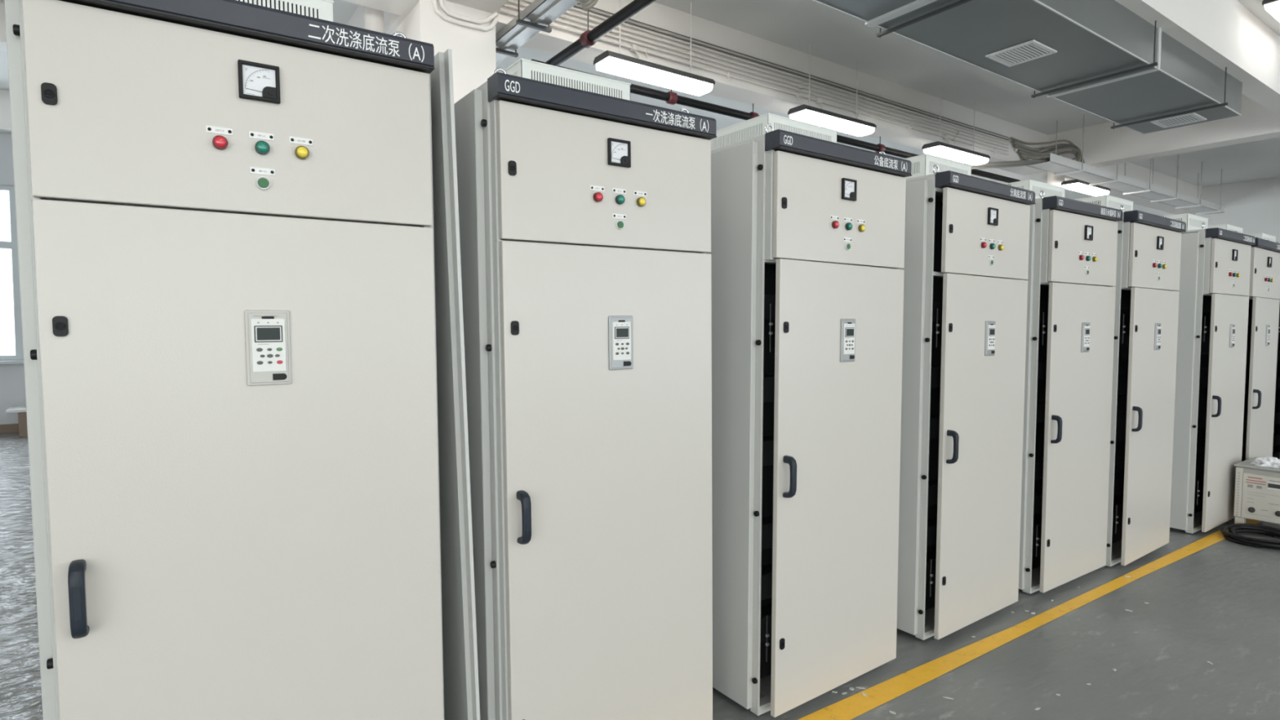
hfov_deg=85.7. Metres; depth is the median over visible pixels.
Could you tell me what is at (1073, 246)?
tall cabinet
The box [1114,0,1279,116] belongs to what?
ceiling beam
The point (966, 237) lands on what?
tall cabinet
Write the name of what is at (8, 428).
baseboard
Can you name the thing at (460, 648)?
panel
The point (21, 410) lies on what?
bench
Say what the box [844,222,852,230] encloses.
lamp
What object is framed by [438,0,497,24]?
conduit
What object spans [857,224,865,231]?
lamp
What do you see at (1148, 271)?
tall cabinet
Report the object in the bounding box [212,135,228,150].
lamp
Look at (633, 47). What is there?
conduit
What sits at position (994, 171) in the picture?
ceiling beam
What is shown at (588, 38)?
pipe
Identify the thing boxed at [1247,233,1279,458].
tall cabinet
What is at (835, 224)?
lamp
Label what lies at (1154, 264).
lamp
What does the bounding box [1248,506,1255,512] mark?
socket
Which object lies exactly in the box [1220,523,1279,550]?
cable coil
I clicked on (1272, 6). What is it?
ceiling light
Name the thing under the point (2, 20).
ceiling beam
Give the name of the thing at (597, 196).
lamp
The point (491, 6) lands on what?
ceiling beam
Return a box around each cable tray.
[495,0,578,64]
[1028,114,1224,214]
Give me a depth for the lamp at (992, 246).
3.36 m
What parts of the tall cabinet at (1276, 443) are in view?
mounting plate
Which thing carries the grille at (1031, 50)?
attached to the air duct
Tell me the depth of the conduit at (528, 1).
7.45 m
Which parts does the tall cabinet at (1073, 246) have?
panel, mounting plate, handle, frame, door, door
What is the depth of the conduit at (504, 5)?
7.35 m
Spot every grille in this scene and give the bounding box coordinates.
[985,40,1057,66]
[1150,112,1207,128]
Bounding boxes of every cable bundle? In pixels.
[574,0,598,10]
[962,160,1046,169]
[1009,137,1084,163]
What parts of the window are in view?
sill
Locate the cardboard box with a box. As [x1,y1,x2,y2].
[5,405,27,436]
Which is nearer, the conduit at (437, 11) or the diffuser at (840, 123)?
the conduit at (437, 11)
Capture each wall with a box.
[0,133,26,424]
[1133,177,1279,243]
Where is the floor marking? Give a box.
[797,518,1262,719]
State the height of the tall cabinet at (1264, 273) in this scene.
2.346 m
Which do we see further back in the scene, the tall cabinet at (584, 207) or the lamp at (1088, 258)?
the lamp at (1088, 258)
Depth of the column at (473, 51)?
5.59 m
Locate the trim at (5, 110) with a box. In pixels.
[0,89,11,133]
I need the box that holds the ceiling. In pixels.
[0,0,1279,199]
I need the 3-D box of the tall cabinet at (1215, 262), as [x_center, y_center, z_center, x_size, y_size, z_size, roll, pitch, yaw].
[4.153,0.070,5.426,0.850,2.344,0.866,-2,3,-34]
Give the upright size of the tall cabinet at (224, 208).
2.359 m
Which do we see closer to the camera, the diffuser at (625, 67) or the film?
the film
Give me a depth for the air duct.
5.61 m
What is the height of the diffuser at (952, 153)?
0.060 m
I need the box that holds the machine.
[1233,457,1279,524]
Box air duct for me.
[811,0,1242,134]
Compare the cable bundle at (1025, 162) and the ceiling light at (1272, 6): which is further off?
the cable bundle at (1025, 162)
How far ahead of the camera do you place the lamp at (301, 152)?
1.59 m
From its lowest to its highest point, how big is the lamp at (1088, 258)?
0.030 m
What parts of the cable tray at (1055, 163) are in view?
hanger rod, hanger rod, hanger rod, hanger rod, hanger rod, hanger rod, hanger rod, hanger rod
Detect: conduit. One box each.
[431,0,498,31]
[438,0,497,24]
[498,8,1008,155]
[503,4,1008,151]
[508,0,1017,151]
[522,0,1008,145]
[570,7,1008,142]
[573,4,1008,140]
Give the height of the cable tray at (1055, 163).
0.830 m
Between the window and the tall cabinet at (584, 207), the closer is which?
the tall cabinet at (584, 207)
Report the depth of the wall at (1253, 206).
14.63 m
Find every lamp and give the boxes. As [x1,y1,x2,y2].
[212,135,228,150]
[254,140,270,155]
[294,145,309,159]
[593,191,603,202]
[615,194,625,204]
[636,197,645,206]
[831,220,839,228]
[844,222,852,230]
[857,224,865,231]
[981,242,986,248]
[989,243,995,249]
[998,244,1004,250]
[1079,254,1084,260]
[1085,255,1091,261]
[1092,256,1097,262]
[1152,262,1157,267]
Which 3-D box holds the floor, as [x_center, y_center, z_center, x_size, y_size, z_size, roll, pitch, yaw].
[-0.010,1.464,2.695,35.600,0.200,21.900,-2,3,-35]
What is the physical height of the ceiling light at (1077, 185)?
0.836 m
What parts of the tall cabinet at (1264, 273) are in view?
mounting plate, handle, door, door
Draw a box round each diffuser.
[595,57,712,96]
[789,109,874,136]
[923,146,988,165]
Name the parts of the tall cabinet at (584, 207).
panel, handle, label plate, door, door, label plate, label plate, label plate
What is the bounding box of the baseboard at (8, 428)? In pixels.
[0,423,18,433]
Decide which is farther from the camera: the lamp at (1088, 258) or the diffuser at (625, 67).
the diffuser at (625, 67)
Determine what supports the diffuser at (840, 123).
attached to the ceiling light at (806, 113)
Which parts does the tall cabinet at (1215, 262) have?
panel, mounting plate, frame, handle, door, door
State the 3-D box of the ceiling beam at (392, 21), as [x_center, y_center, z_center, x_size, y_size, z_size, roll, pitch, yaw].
[-3.698,-3.264,8.636,0.600,0.587,6.960,-2,3,-35]
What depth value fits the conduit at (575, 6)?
7.56 m
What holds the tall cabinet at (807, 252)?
on the floor
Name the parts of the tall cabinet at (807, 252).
panel, mounting plate, handle, label plate, door, door, label plate, label plate, label plate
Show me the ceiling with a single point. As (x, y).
(833, 36)
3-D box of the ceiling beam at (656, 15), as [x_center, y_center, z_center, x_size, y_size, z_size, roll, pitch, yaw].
[-2.021,-3.101,5.374,35.000,0.590,0.353,-2,3,-35]
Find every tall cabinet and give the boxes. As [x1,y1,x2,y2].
[4,0,444,719]
[453,57,716,719]
[706,112,911,717]
[896,154,1035,639]
[1003,179,1123,593]
[1073,195,1186,566]
[1165,213,1255,533]
[1208,223,1279,461]
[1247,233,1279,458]
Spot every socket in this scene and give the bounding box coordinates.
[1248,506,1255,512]
[1275,511,1279,516]
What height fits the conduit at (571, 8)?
0.022 m
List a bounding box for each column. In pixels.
[396,0,496,103]
[1007,135,1065,186]
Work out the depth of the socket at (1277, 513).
4.97 m
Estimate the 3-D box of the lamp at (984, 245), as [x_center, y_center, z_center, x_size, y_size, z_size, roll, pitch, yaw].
[1.658,-0.553,3.322,0.030,0.030,0.019,-2,3,-35]
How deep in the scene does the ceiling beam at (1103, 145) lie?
9.89 m
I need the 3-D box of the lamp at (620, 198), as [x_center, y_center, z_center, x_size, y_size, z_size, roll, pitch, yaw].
[-0.062,-0.504,2.167,0.030,0.030,0.013,-2,3,-35]
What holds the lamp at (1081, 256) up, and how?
attached to the tall cabinet at (1073, 246)
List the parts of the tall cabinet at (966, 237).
panel, mounting plate, handle, door, door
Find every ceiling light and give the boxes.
[593,0,715,96]
[787,43,876,136]
[921,89,990,165]
[1061,178,1111,195]
[1262,0,1279,22]
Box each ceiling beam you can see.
[0,2,7,51]
[342,0,1202,214]
[346,4,405,35]
[445,0,509,13]
[941,157,1007,183]
[1047,93,1279,173]
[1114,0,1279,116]
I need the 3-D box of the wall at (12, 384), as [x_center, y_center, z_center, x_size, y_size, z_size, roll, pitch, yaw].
[-6.196,-1.387,11.415,35.600,4.620,0.300,-2,3,-35]
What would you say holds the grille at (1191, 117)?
attached to the air duct
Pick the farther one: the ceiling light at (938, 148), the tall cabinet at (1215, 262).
the ceiling light at (938, 148)
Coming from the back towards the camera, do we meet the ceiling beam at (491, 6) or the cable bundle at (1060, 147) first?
the cable bundle at (1060, 147)
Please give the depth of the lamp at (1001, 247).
3.41 m
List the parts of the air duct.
hanger rod, hanger rod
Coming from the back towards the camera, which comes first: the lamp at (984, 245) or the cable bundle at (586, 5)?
the cable bundle at (586, 5)
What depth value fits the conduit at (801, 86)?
7.42 m
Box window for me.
[0,185,23,364]
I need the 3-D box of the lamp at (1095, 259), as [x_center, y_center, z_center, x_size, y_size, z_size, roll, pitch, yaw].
[2.625,-0.581,3.979,0.030,0.030,0.019,-2,3,-35]
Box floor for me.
[0,431,1279,719]
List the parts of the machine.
perforated rail, lid, panel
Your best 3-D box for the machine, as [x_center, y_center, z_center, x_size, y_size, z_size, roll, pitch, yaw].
[4.837,1.026,5.067,0.539,0.482,0.635,-2,3,-35]
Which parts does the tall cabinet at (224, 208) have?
panel, handle, label plate, door, door, label plate, label plate, label plate, panel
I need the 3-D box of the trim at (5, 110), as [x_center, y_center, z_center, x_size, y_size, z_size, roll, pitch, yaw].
[-6.032,-3.423,11.092,35.000,0.520,0.250,-2,3,-35]
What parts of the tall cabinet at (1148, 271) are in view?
mounting plate, handle, frame, door, door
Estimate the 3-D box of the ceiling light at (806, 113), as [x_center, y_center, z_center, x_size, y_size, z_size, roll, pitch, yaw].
[2.212,-3.083,7.874,1.220,0.836,0.260,-2,3,-35]
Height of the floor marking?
0.001 m
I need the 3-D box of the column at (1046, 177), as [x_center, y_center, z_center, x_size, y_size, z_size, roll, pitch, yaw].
[6.670,-1.357,11.722,0.630,4.620,0.640,-2,3,-35]
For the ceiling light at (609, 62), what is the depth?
6.34 m
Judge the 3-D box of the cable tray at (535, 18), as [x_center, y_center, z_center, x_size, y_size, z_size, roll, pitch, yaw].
[-0.868,-3.047,5.595,0.300,0.710,2.200,-2,3,-35]
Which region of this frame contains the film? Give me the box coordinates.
[1247,456,1279,468]
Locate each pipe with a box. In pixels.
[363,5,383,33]
[530,0,1020,182]

